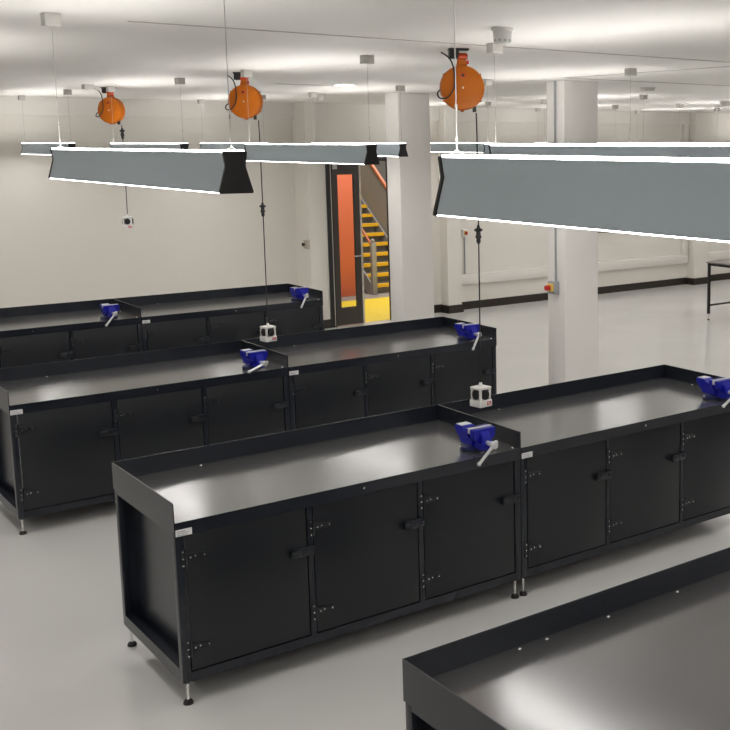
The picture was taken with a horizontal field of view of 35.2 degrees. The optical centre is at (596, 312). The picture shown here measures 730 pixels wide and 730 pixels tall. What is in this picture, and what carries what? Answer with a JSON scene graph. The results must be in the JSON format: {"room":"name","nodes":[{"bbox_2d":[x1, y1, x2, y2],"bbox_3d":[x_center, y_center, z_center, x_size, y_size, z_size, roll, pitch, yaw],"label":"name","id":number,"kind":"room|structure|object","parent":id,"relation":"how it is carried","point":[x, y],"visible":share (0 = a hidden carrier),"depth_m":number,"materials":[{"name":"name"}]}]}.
{"room":"workshop","nodes":[
{"label":"workshop","id":0,"kind":"room"},
{"bbox_2d":[0,270,729,729],"bbox_3d":[0.812,0.852,12.444,23.000,0.120,26.500,-7,11,-40],"label":"floor","id":1,"kind":"structure","parent":0,"point":[67,662],"depth_m":6.32,"materials":[{"name":"plastic"}]},
{"bbox_2d":[0,299,142,368],"bbox_3d":[-5.661,0.502,10.979,2.000,1.014,0.911,-7,11,-40],"label":"workbench","id":2,"kind":"object","parent":1,"relation":"on","point":[57,332],"visible":0.49,"depth_m":10.97,"materials":[{"name":"black metal"}]},
{"bbox_2d":[0,309,141,337],"bbox_3d":[-5.666,0.129,10.931,1.996,0.066,0.881,-7,11,-40],"label":"countertop","id":3,"kind":"structure","parent":2,"relation":"on","point":[84,319],"depth_m":10.97,"materials":[{"name":"metal"}]},
{"bbox_2d":[99,303,118,326],"bbox_3d":[-4.907,0.017,11.143,0.185,0.197,0.353,-7,11,-40],"label":"bench vise","id":4,"kind":"object","parent":2,"relation":"on","point":[109,311],"visible":1,"depth_m":11.08,"materials":[{"name":"blue metal"}]},
{"bbox_2d":[0,340,290,534],"bbox_3d":[-3.472,0.886,8.472,2.000,1.014,0.911,-7,11,-40],"label":"workbench","id":5,"kind":"object","parent":1,"relation":"on","point":[64,425],"visible":0.69,"depth_m":8.08,"materials":[{"name":"black metal"}]},
{"bbox_2d":[0,485,24,509],"bbox_3d":[-3.480,1.244,8.540,1.936,0.015,0.813,-7,11,-40],"label":"shelf","id":6,"kind":"object","parent":5,"relation":"attached to","point":[7,497],"depth_m":7.88,"materials":[{"name":"black metal"}]},
{"bbox_2d":[0,352,288,413],"bbox_3d":[-3.477,0.513,8.425,1.996,0.066,0.881,-7,11,-40],"label":"countertop","id":7,"kind":"structure","parent":5,"relation":"on","point":[36,394],"depth_m":8.24,"materials":[{"name":"metal"}]},
{"bbox_2d":[240,349,267,372],"bbox_3d":[-2.676,0.370,8.657,0.190,0.142,0.380,-4,10,-27],"label":"bench vise","id":8,"kind":"object","parent":5,"relation":"on","point":[253,360],"visible":1,"depth_m":8.62,"materials":[{"name":"blue metal"}]},
{"bbox_2d":[113,283,323,351],"bbox_3d":[-4.135,0.306,12.260,1.996,1.014,0.911,-7,11,-40],"label":"workbench","id":9,"kind":"object","parent":1,"relation":"on","point":[184,319],"visible":0.41,"depth_m":12.04,"materials":[{"name":"black metal"}]},
{"bbox_2d":[136,292,322,322],"bbox_3d":[-4.142,-0.067,12.211,1.996,0.066,0.881,-7,11,-40],"label":"countertop","id":10,"kind":"structure","parent":9,"relation":"on","point":[160,312],"depth_m":12.05,"materials":[{"name":"metal"}]},
{"bbox_2d":[290,287,308,307],"bbox_3d":[-3.340,-0.176,12.461,0.170,0.213,0.353,-7,11,-40],"label":"bench vise","id":11,"kind":"object","parent":9,"relation":"on","point":[298,293],"visible":1,"depth_m":12.39,"materials":[{"name":"blue metal"}]},
{"bbox_2d":[112,404,520,705],"bbox_3d":[-1.481,1.239,6.165,2.000,1.014,0.911,-7,11,-40],"label":"workbench","id":12,"kind":"object","parent":1,"relation":"on","point":[236,553],"visible":0.99,"depth_m":5.82,"materials":[{"name":"black metal"}]},
{"bbox_2d":[134,420,520,536],"bbox_3d":[-1.487,0.866,6.118,1.996,0.066,0.881,-7,11,-40],"label":"countertop","id":13,"kind":"structure","parent":12,"relation":"on","point":[216,494],"depth_m":5.94,"materials":[{"name":"metal"}]},
{"bbox_2d":[455,422,497,465],"bbox_3d":[-0.688,0.743,6.362,0.175,0.184,0.362,-6,10,-33],"label":"bench vise","id":14,"kind":"object","parent":12,"relation":"on","point":[477,437],"visible":1,"depth_m":6.31,"materials":[{"name":"blue metal"}]},
{"bbox_2d":[244,316,496,429],"bbox_3d":[-1.946,0.690,9.753,1.996,1.014,0.911,-7,11,-40],"label":"workbench","id":15,"kind":"object","parent":1,"relation":"on","point":[342,374],"visible":0.46,"depth_m":9.48,"materials":[{"name":"black metal"}]},
{"bbox_2d":[268,327,496,373],"bbox_3d":[-1.953,0.317,9.705,1.996,0.066,0.881,-7,11,-40],"label":"countertop","id":16,"kind":"structure","parent":15,"relation":"on","point":[349,352],"depth_m":9.57,"materials":[{"name":"metal"}]},
{"bbox_2d":[454,322,481,349],"bbox_3d":[-1.151,0.207,9.954,0.170,0.213,0.353,-7,11,-40],"label":"bench vise","id":17,"kind":"object","parent":15,"relation":"on","point":[466,331],"visible":0.89,"depth_m":9.90,"materials":[{"name":"blue metal"}]},
{"bbox_2d":[360,164,388,294],"bbox_3d":[-4.547,-2.120,20.811,0.984,3.222,2.930,-7,11,-40],"label":"staircase","id":18,"kind":"structure","parent":1,"relation":"on","point":[373,186],"depth_m":20.89,"materials":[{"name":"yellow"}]},
{"bbox_2d":[402,547,729,729],"bbox_3d":[0.427,1.577,3.958,2.000,1.014,0.911,-7,11,-40],"label":"workbench","id":19,"kind":"object","parent":1,"relation":"on","point":[651,651],"visible":1,"depth_m":3.72,"materials":[{"name":"black metal"}]},
{"bbox_2d":[439,364,729,595],"bbox_3d":[0.044,1.043,7.447,1.996,1.014,0.911,-7,11,-40],"label":"workbench","id":20,"kind":"object","parent":1,"relation":"on","point":[609,462],"visible":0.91,"depth_m":7.14,"materials":[{"name":"black metal"}]},
{"bbox_2d":[469,377,729,458],"bbox_3d":[0.037,0.670,7.398,1.996,0.066,0.881,-7,11,-40],"label":"countertop","id":21,"kind":"structure","parent":20,"relation":"on","point":[569,421],"depth_m":7.27,"materials":[{"name":"metal"}]},
{"bbox_2d":[697,376,729,407],"bbox_3d":[0.838,0.536,7.637,0.183,0.161,0.372,-5,10,-29],"label":"bench vise","id":22,"kind":"object","parent":20,"relation":"on","point":[717,388],"visible":1,"depth_m":7.61,"materials":[{"name":"blue metal"}]},
{"bbox_2d":[706,260,729,319],"bbox_3d":[2.486,-0.352,16.985,1.540,0.885,0.790,-7,11,-40],"label":"work table","id":23,"kind":"object","parent":1,"relation":"on","point":[724,263],"visible":1,"depth_m":16.76,"materials":[{"name":"grey metal"}]},
{"bbox_2d":[0,0,729,113],"bbox_3d":[3.013,-2.073,9.375,23.000,0.150,19.700,-7,11,-40],"label":"ceiling","id":24,"kind":"structure","parent":0,"point":[95,43],"depth_m":6.39,"materials":[{"name":"white paint"}]},
{"bbox_2d":[18,95,25,99],"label":"pendant lamp","id":25,"kind":"object","parent":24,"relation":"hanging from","point":[20,97],"depth_m":13.09,"materials":[{"name":"grey plastic"}]},
{"bbox_2d":[21,143,75,154],"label":"pendant lamp","id":26,"kind":"object","parent":24,"relation":"hanging from","point":[37,148],"depth_m":12.52,"materials":[{"name":"grey metal"}]},
{"bbox_2d":[63,89,71,94],"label":"pendant lamp","id":27,"kind":"object","parent":24,"relation":"hanging from","point":[65,92],"depth_m":11.66,"materials":[{"name":"grey"}]},
{"bbox_2d":[82,84,93,89],"bbox_3d":[-4.899,-2.168,10.657,0.090,0.050,0.090,-7,11,-40],"label":"junction box","id":28,"kind":"object","parent":24,"relation":"attached to","point":[84,86],"visible":1,"depth_m":10.62,"materials":[{"name":"grey plastic"}]},
{"bbox_2d":[96,87,124,124],"bbox_3d":[-4.926,-2.087,11.191,0.287,0.372,0.116,1,9,10],"label":"cable reel","id":29,"kind":"object","parent":24,"relation":"hanging from","point":[106,109],"visible":0.95,"depth_m":11.16,"materials":[{"name":"orange plastic"}]},
{"bbox_2d":[119,125,133,228],"bbox_3d":[-4.822,-1.381,11.315,0.104,1.054,0.104,-3,9,-16],"label":"box","id":30,"kind":"object","parent":29,"relation":"hanging from","point":[127,221],"visible":0.98,"depth_m":11.34,"materials":[{"name":"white plastic"}]},
{"bbox_2d":[106,86,114,91],"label":"pendant lamp","id":31,"kind":"object","parent":24,"relation":"hanging from","point":[108,88],"depth_m":10.98,"materials":[{"name":"grey plastic"}]},
{"bbox_2d":[40,3,253,193],"bbox_3d":[-1.754,-0.835,4.139,0.109,0.712,1.958,-7,11,-40],"label":"pendant lamp","id":32,"kind":"object","parent":24,"relation":"hanging from","point":[209,171],"visible":1,"depth_m":3.88,"materials":[{"name":"grey metal"}]},
{"bbox_2d":[50,178,215,192],"bbox_3d":[-1.751,-0.487,4.188,0.100,0.006,1.916,-7,11,-40],"label":"diffuser","id":33,"kind":"object","parent":32,"relation":"attached to","point":[209,188],"depth_m":3.89,"materials":[{"name":"white plastic"}]},
{"bbox_2d":[52,148,243,151],"bbox_3d":[-1.751,-0.612,4.169,0.067,0.007,1.916,-7,11,-40],"label":"diffuser","id":34,"kind":"object","parent":32,"relation":"attached to","point":[53,149],"depth_m":4.08,"materials":[{"name":"white plastic"}]},
{"bbox_2d":[110,142,188,149],"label":"pendant lamp","id":35,"kind":"object","parent":24,"relation":"hanging from","point":[184,145],"depth_m":10.22,"materials":[{"name":"grey metal"}]},
{"bbox_2d":[110,143,179,143],"bbox_3d":[-4.220,-1.583,10.375,0.067,0.007,1.916,-7,11,-40],"label":"diffuser","id":36,"kind":"object","parent":35,"relation":"attached to","point":[110,143],"depth_m":10.31,"materials":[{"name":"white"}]},
{"bbox_2d":[174,78,184,84],"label":"pendant lamp","id":37,"kind":"object","parent":24,"relation":"hanging from","point":[180,81],"depth_m":9.56,"materials":[{"name":"grey plastic"}]},
{"bbox_2d":[197,99,203,103],"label":"pendant lamp","id":38,"kind":"object","parent":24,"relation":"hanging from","point":[199,101],"depth_m":14.30,"materials":[{"name":"grey plastic"}]},
{"bbox_2d":[200,143,267,150],"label":"pendant lamp","id":39,"kind":"object","parent":24,"relation":"hanging from","point":[218,146],"depth_m":13.82,"materials":[{"name":"grey metal"}]},
{"bbox_2d":[225,72,262,119],"bbox_3d":[-2.820,-1.726,8.832,0.287,0.372,0.116,0,9,2],"label":"cable reel","id":40,"kind":"object","parent":24,"relation":"hanging from","point":[240,105],"visible":0.93,"depth_m":8.81,"materials":[{"name":"orange plastic"}]},
{"bbox_2d":[258,120,276,341],"bbox_3d":[-2.716,-0.653,9.024,0.104,1.799,0.104,8,12,41],"label":"box","id":41,"kind":"object","parent":40,"relation":"hanging from","point":[268,332],"visible":0.98,"depth_m":9.10,"materials":[{"name":"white plastic"}]},
{"bbox_2d":[268,328,273,335],"bbox_3d":[-2.687,0.163,9.123,0.026,0.062,0.053,8,12,41],"label":"outlet","id":42,"kind":"object","parent":41,"relation":"attached to","point":[270,330],"depth_m":9.11,"materials":[{"name":"black plastic"}]},
{"bbox_2d":[240,55,379,164],"bbox_3d":[-2.086,-1.414,7.861,0.109,0.695,1.958,-7,11,-40],"label":"pendant lamp","id":43,"kind":"object","parent":24,"relation":"hanging from","point":[364,154],"visible":0.97,"depth_m":7.68,"materials":[{"name":"grey metal"}]},
{"bbox_2d":[263,161,363,164],"bbox_3d":[-2.083,-1.073,7.909,0.100,0.006,1.916,-7,11,-40],"label":"diffuser","id":44,"kind":"object","parent":43,"relation":"attached to","point":[330,162],"depth_m":7.51,"materials":[{"name":"white plastic"}]},
{"bbox_2d":[287,144,365,144],"bbox_3d":[-2.083,-1.198,7.890,0.067,0.007,1.916,-7,11,-40],"label":"diffuser","id":45,"kind":"object","parent":43,"relation":"attached to","point":[287,144],"depth_m":7.57,"materials":[{"name":"white plastic"}]},
{"bbox_2d":[309,92,316,96],"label":"pendant lamp","id":46,"kind":"object","parent":24,"relation":"hanging from","point":[311,94],"depth_m":12.26,"materials":[{"name":"grey"}]},
{"bbox_2d":[316,94,325,100],"bbox_3d":[-3.180,-2.472,12.751,0.120,0.082,0.120,-7,11,-40],"label":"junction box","id":47,"kind":"object","parent":24,"relation":"attached to","point":[320,97],"visible":0.92,"depth_m":12.71,"materials":[{"name":"grey plastic"}]},
{"bbox_2d":[332,84,355,85],"bbox_3d":[-2.452,-2.202,10.738,0.224,0.008,0.224,-7,11,-40],"label":"recessed light","id":48,"kind":"object","parent":24,"relation":"in","point":[337,84],"visible":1,"depth_m":10.75,"materials":[{"name":"white plastic"}]},
{"bbox_2d":[311,132,407,156],"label":"pendant lamp","id":49,"kind":"object","parent":24,"relation":"hanging from","point":[392,149],"depth_m":11.05,"materials":[{"name":"grey metal"}]},
{"bbox_2d":[312,143,398,143],"bbox_3d":[-2.539,-1.779,11.656,0.067,0.007,1.916,-7,11,-40],"label":"diffuser","id":50,"kind":"object","parent":49,"relation":"attached to","point":[312,143],"depth_m":11.61,"materials":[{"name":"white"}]},
{"bbox_2d":[395,85,404,103],"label":"pendant lamp","id":51,"kind":"object","parent":24,"relation":"hanging from","point":[401,88],"depth_m":10.85,"materials":[{"name":"grey"}]},
{"bbox_2d":[128,21,729,62],"bbox_3d":[-0.502,-1.555,6.492,4.350,0.006,0.010,-7,11,-40],"label":"trim","id":52,"kind":"structure","parent":24,"relation":"attached to","point":[128,21],"depth_m":5.97,"materials":[{"name":"grey paint"}]},
{"bbox_2d":[437,48,484,111],"bbox_3d":[-0.817,-1.387,6.617,0.287,0.372,0.116,-2,9,-14],"label":"cable reel","id":53,"kind":"object","parent":24,"relation":"hanging from","point":[470,88],"visible":0.97,"depth_m":6.59,"materials":[{"name":"orange plastic"}]},
{"bbox_2d":[470,113,491,407],"bbox_3d":[-0.729,-0.309,6.824,0.104,1.814,0.104,8,12,41],"label":"box","id":54,"kind":"object","parent":53,"relation":"hanging from","point":[480,394],"visible":0.98,"depth_m":6.90,"materials":[{"name":"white plastic"}]},
{"bbox_2d":[472,390,478,399],"bbox_3d":[-0.755,0.515,6.921,0.053,0.062,0.026,8,12,41],"label":"outlet","id":55,"kind":"object","parent":54,"relation":"attached to","point":[475,393],"depth_m":6.91,"materials":[{"name":"black plastic"}]},
{"bbox_2d":[482,390,488,399],"bbox_3d":[-0.700,0.515,6.924,0.026,0.062,0.053,8,12,41],"label":"outlet","id":56,"kind":"object","parent":54,"relation":"attached to","point":[485,393],"depth_m":6.91,"materials":[{"name":"black plastic"}]},
{"bbox_2d":[430,102,491,152],"bbox_3d":[-2.094,-2.643,15.869,0.109,0.689,1.958,-7,11,-40],"label":"pendant lamp","id":57,"kind":"object","parent":24,"relation":"hanging from","point":[434,147],"visible":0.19,"depth_m":15.68,"materials":[{"name":"grey metal"}]},
{"bbox_2d":[483,79,491,85],"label":"pendant lamp","id":58,"kind":"object","parent":24,"relation":"hanging from","point":[487,82],"depth_m":9.75,"materials":[{"name":"grey plastic"}]},
{"bbox_2d":[491,27,513,45],"bbox_3d":[-0.463,-1.350,5.422,0.110,0.082,0.110,-7,11,-40],"label":"smoke detector","id":59,"kind":"object","parent":24,"relation":"attached to","point":[502,36],"visible":1,"depth_m":5.39,"materials":[{"name":"grey plastic"}]},
{"bbox_2d":[275,66,729,86],"bbox_3d":[2.840,-2.216,10.810,9.400,0.006,7.120,-7,11,-40],"label":"trim","id":60,"kind":"structure","parent":24,"relation":"attached to","point":[723,66],"depth_m":9.75,"materials":[{"name":"grey paint"}]},
{"bbox_2d":[541,99,546,121],"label":"pendant lamp","id":61,"kind":"object","parent":24,"relation":"hanging from","point":[543,101],"depth_m":14.33,"materials":[{"name":"grey"}]},
{"bbox_2d":[483,138,635,154],"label":"pendant lamp","id":62,"kind":"object","parent":24,"relation":"hanging from","point":[486,146],"depth_m":9.30,"materials":[{"name":"grey metal"}]},
{"bbox_2d":[535,105,617,143],"bbox_3d":[-0.342,-2.840,17.159,0.109,0.689,1.958,-7,11,-40],"label":"pendant lamp","id":63,"kind":"object","parent":24,"relation":"hanging from","point":[613,106],"visible":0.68,"depth_m":17.78,"materials":[{"name":"grey metal"}]},
{"bbox_2d":[433,0,729,242],"bbox_3d":[0.303,-0.460,1.697,0.109,0.715,1.958,-7,11,-40],"label":"pendant lamp","id":64,"kind":"object","parent":24,"relation":"hanging from","point":[675,197],"visible":1,"depth_m":2.05,"materials":[{"name":"metal"}]},
{"bbox_2d":[437,215,729,242],"bbox_3d":[0.306,-0.110,1.746,0.100,0.006,1.916,-7,11,-40],"label":"diffuser","id":65,"kind":"object","parent":64,"relation":"attached to","point":[631,227],"depth_m":1.99,"materials":[{"name":"white plastic"}]},
{"bbox_2d":[442,154,729,162],"bbox_3d":[0.306,-0.235,1.727,0.067,0.007,1.916,-7,11,-40],"label":"diffuser","id":66,"kind":"object","parent":64,"relation":"attached to","point":[449,158],"depth_m":2.11,"materials":[{"name":"white plastic"}]},
{"bbox_2d":[486,43,729,157],"bbox_3d":[0.033,-1.065,5.594,0.109,0.699,1.958,-7,11,-40],"label":"pendant lamp","id":67,"kind":"object","parent":24,"relation":"hanging from","point":[683,151],"visible":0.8,"depth_m":5.54,"materials":[{"name":"grey metal"}]},
{"bbox_2d":[490,145,729,145],"bbox_3d":[0.036,-0.848,5.623,0.067,0.007,1.916,-7,11,-40],"label":"diffuser","id":68,"kind":"object","parent":67,"relation":"attached to","point":[490,145],"depth_m":5.54,"materials":[{"name":"white plastic"}]},
{"bbox_2d":[598,140,646,144],"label":"pendant lamp","id":69,"kind":"object","parent":24,"relation":"hanging from","point":[643,140],"depth_m":13.15,"materials":[{"name":"grey"}]},
{"bbox_2d":[598,143,641,143],"bbox_3d":[-0.065,-2.093,13.709,0.067,0.007,1.916,-7,11,-40],"label":"diffuser","id":70,"kind":"object","parent":69,"relation":"attached to","point":[598,143],"depth_m":13.27,"materials":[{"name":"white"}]},
{"bbox_2d":[624,68,636,123],"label":"pendant lamp","id":71,"kind":"object","parent":24,"relation":"hanging from","point":[630,72],"depth_m":8.34,"materials":[{"name":"grey metal"}]},
{"bbox_2d":[640,95,647,121],"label":"pendant lamp","id":72,"kind":"object","parent":24,"relation":"hanging from","point":[642,97],"depth_m":12.91,"materials":[{"name":"grey metal"}]},
{"bbox_2d":[640,87,654,91],"bbox_3d":[0.515,-2.269,11.273,0.170,0.037,0.170,-7,11,-40],"label":"smoke detector","id":73,"kind":"object","parent":24,"relation":"attached to","point":[646,89],"visible":1,"depth_m":11.21,"materials":[{"name":"grey plastic"}]},
{"bbox_2d":[635,108,719,144],"bbox_3d":[1.310,-3.037,18.443,0.109,0.689,1.958,-7,11,-40],"label":"pendant lamp","id":74,"kind":"object","parent":24,"relation":"hanging from","point":[715,109],"visible":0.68,"depth_m":18.70,"materials":[{"name":"grey metal"}]},
{"bbox_2d":[676,104,682,119],"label":"pendant lamp","id":75,"kind":"object","parent":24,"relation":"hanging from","point":[679,106],"depth_m":15.93,"materials":[{"name":"grey metal"}]},
{"bbox_2d":[676,142,729,144],"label":"pendant lamp","id":76,"kind":"object","parent":24,"relation":"hanging from","point":[679,143],"depth_m":15.62,"materials":[{"name":"grey"}]},
{"bbox_2d":[719,100,729,106],"bbox_3d":[1.714,-2.774,14.722,0.180,0.082,0.180,-7,11,-40],"label":"smoke detector","id":77,"kind":"object","parent":24,"relation":"attached to","point":[724,103],"visible":1,"depth_m":14.66,"materials":[{"name":"grey plastic"}]},
{"bbox_2d":[0,102,729,319],"bbox_3d":[-3.102,-1.496,16.745,23.000,3.220,0.610,-7,11,-40],"label":"wall","id":78,"kind":"structure","parent":0,"point":[62,241],"depth_m":15.28,"materials":[{"name":"paint"}]},
{"bbox_2d":[302,240,309,248],"bbox_3d":[-4.112,-0.958,15.608,0.100,0.120,0.100,-7,11,-40],"label":"switch","id":79,"kind":"object","parent":78,"relation":"attached to","point":[306,243],"visible":1,"depth_m":15.58,"materials":[{"name":"beige plastic"}]},
{"bbox_2d":[0,96,690,124],"bbox_3d":[-5.016,-2.724,14.852,17.900,0.220,0.300,-7,11,-40],"label":"trim","id":80,"kind":"structure","parent":78,"relation":"attached to","point":[9,105],"depth_m":14.86,"materials":[{"name":"paint"}]},
{"bbox_2d":[325,157,390,327],"bbox_3d":[-3.501,-1.049,16.331,1.045,2.460,0.100,-7,11,-40],"label":"door frame","id":81,"kind":"structure","parent":78,"relation":"in","point":[328,167],"depth_m":16.04,"materials":[{"name":"black"}]},
{"bbox_2d":[332,164,364,325],"bbox_3d":[-3.637,-1.001,16.202,0.468,2.385,0.100,-7,11,-40],"label":"door","id":82,"kind":"structure","parent":81,"relation":"attached to","point":[346,178],"depth_m":16.22,"materials":[{"name":"grey metal"}]},
{"bbox_2d":[461,229,467,236],"bbox_3d":[-2.101,-1.270,17.713,0.100,0.120,0.100,-7,11,-40],"label":"switch","id":83,"kind":"object","parent":78,"relation":"attached to","point":[464,232],"visible":1,"depth_m":17.69,"materials":[{"name":"white plastic"}]},
{"bbox_2d":[464,237,465,273],"bbox_3d":[-2.125,-0.914,17.795,0.022,0.590,0.022,-7,11,-40],"label":"conduit","id":84,"kind":"object","parent":78,"relation":"attached to","point":[464,237],"visible":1,"depth_m":17.80,"materials":[{"name":"grey plastic"}]},
{"bbox_2d":[323,273,729,329],"bbox_3d":[-3.031,0.046,16.896,23.000,0.125,0.430,-7,11,-40],"label":"baseboard","id":85,"kind":"structure","parent":78,"relation":"attached to","point":[442,308],"depth_m":18.92,"materials":[{"name":"grey"}]},
{"bbox_2d":[461,125,689,284],"bbox_3d":[-0.278,-1.968,19.200,5.220,2.590,0.060,-7,11,-40],"label":"trim","id":86,"kind":"structure","parent":78,"relation":"attached to","point":[507,275],"depth_m":19.75,"materials":[{"name":"paint"}]},
{"bbox_2d":[708,141,729,260],"bbox_3d":[3.822,-2.495,22.643,4.700,2.590,0.060,-7,11,-40],"label":"trim","id":87,"kind":"structure","parent":78,"relation":"attached to","point":[719,255],"depth_m":21.58,"materials":[{"name":"paint"}]},
{"bbox_2d":[361,161,387,260],"bbox_3d":[-4.678,-2.702,20.390,6.900,4.500,7.000,-7,11,-40],"label":"wall","id":88,"kind":"structure","parent":0,"point":[381,168],"depth_m":24.62,"materials":[{"name":"grey paint"}]},
{"bbox_2d":[365,314,389,321],"bbox_3d":[-3.649,0.127,16.769,1.680,0.004,0.440,-7,11,-40],"label":"trim","id":89,"kind":"structure","parent":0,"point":[380,317],"depth_m":16.97,"materials":[{"name":"yellow paint"}]},
{"bbox_2d":[385,93,433,321],"bbox_3d":[-2.158,-0.897,12.830,0.410,3.220,0.290,-7,11,-40],"label":"wall column","id":90,"kind":"structure","parent":0,"point":[408,178],"depth_m":12.67,"materials":[{"name":"white paint"}]},
{"bbox_2d":[547,80,597,384],"bbox_3d":[-0.227,-0.529,10.423,0.400,3.220,0.260,-7,11,-40],"label":"wall column","id":91,"kind":"structure","parent":0,"point":[572,312],"depth_m":10.33,"materials":[{"name":"white paint"}]},
{"bbox_2d":[544,281,558,293],"bbox_3d":[-0.434,-0.230,10.305,0.125,0.115,0.110,-7,11,-40],"label":"switch","id":92,"kind":"object","parent":91,"relation":"attached to","point":[552,287],"visible":1,"depth_m":10.28,"materials":[{"name":"grey plastic"}]},
{"bbox_2d":[554,81,556,280],"bbox_3d":[-0.384,-1.194,10.174,0.018,1.830,0.018,-7,11,-40],"label":"conduit","id":93,"kind":"object","parent":91,"relation":"attached to","point":[554,81],"visible":0.68,"depth_m":10.10,"materials":[{"name":"grey plastic"}]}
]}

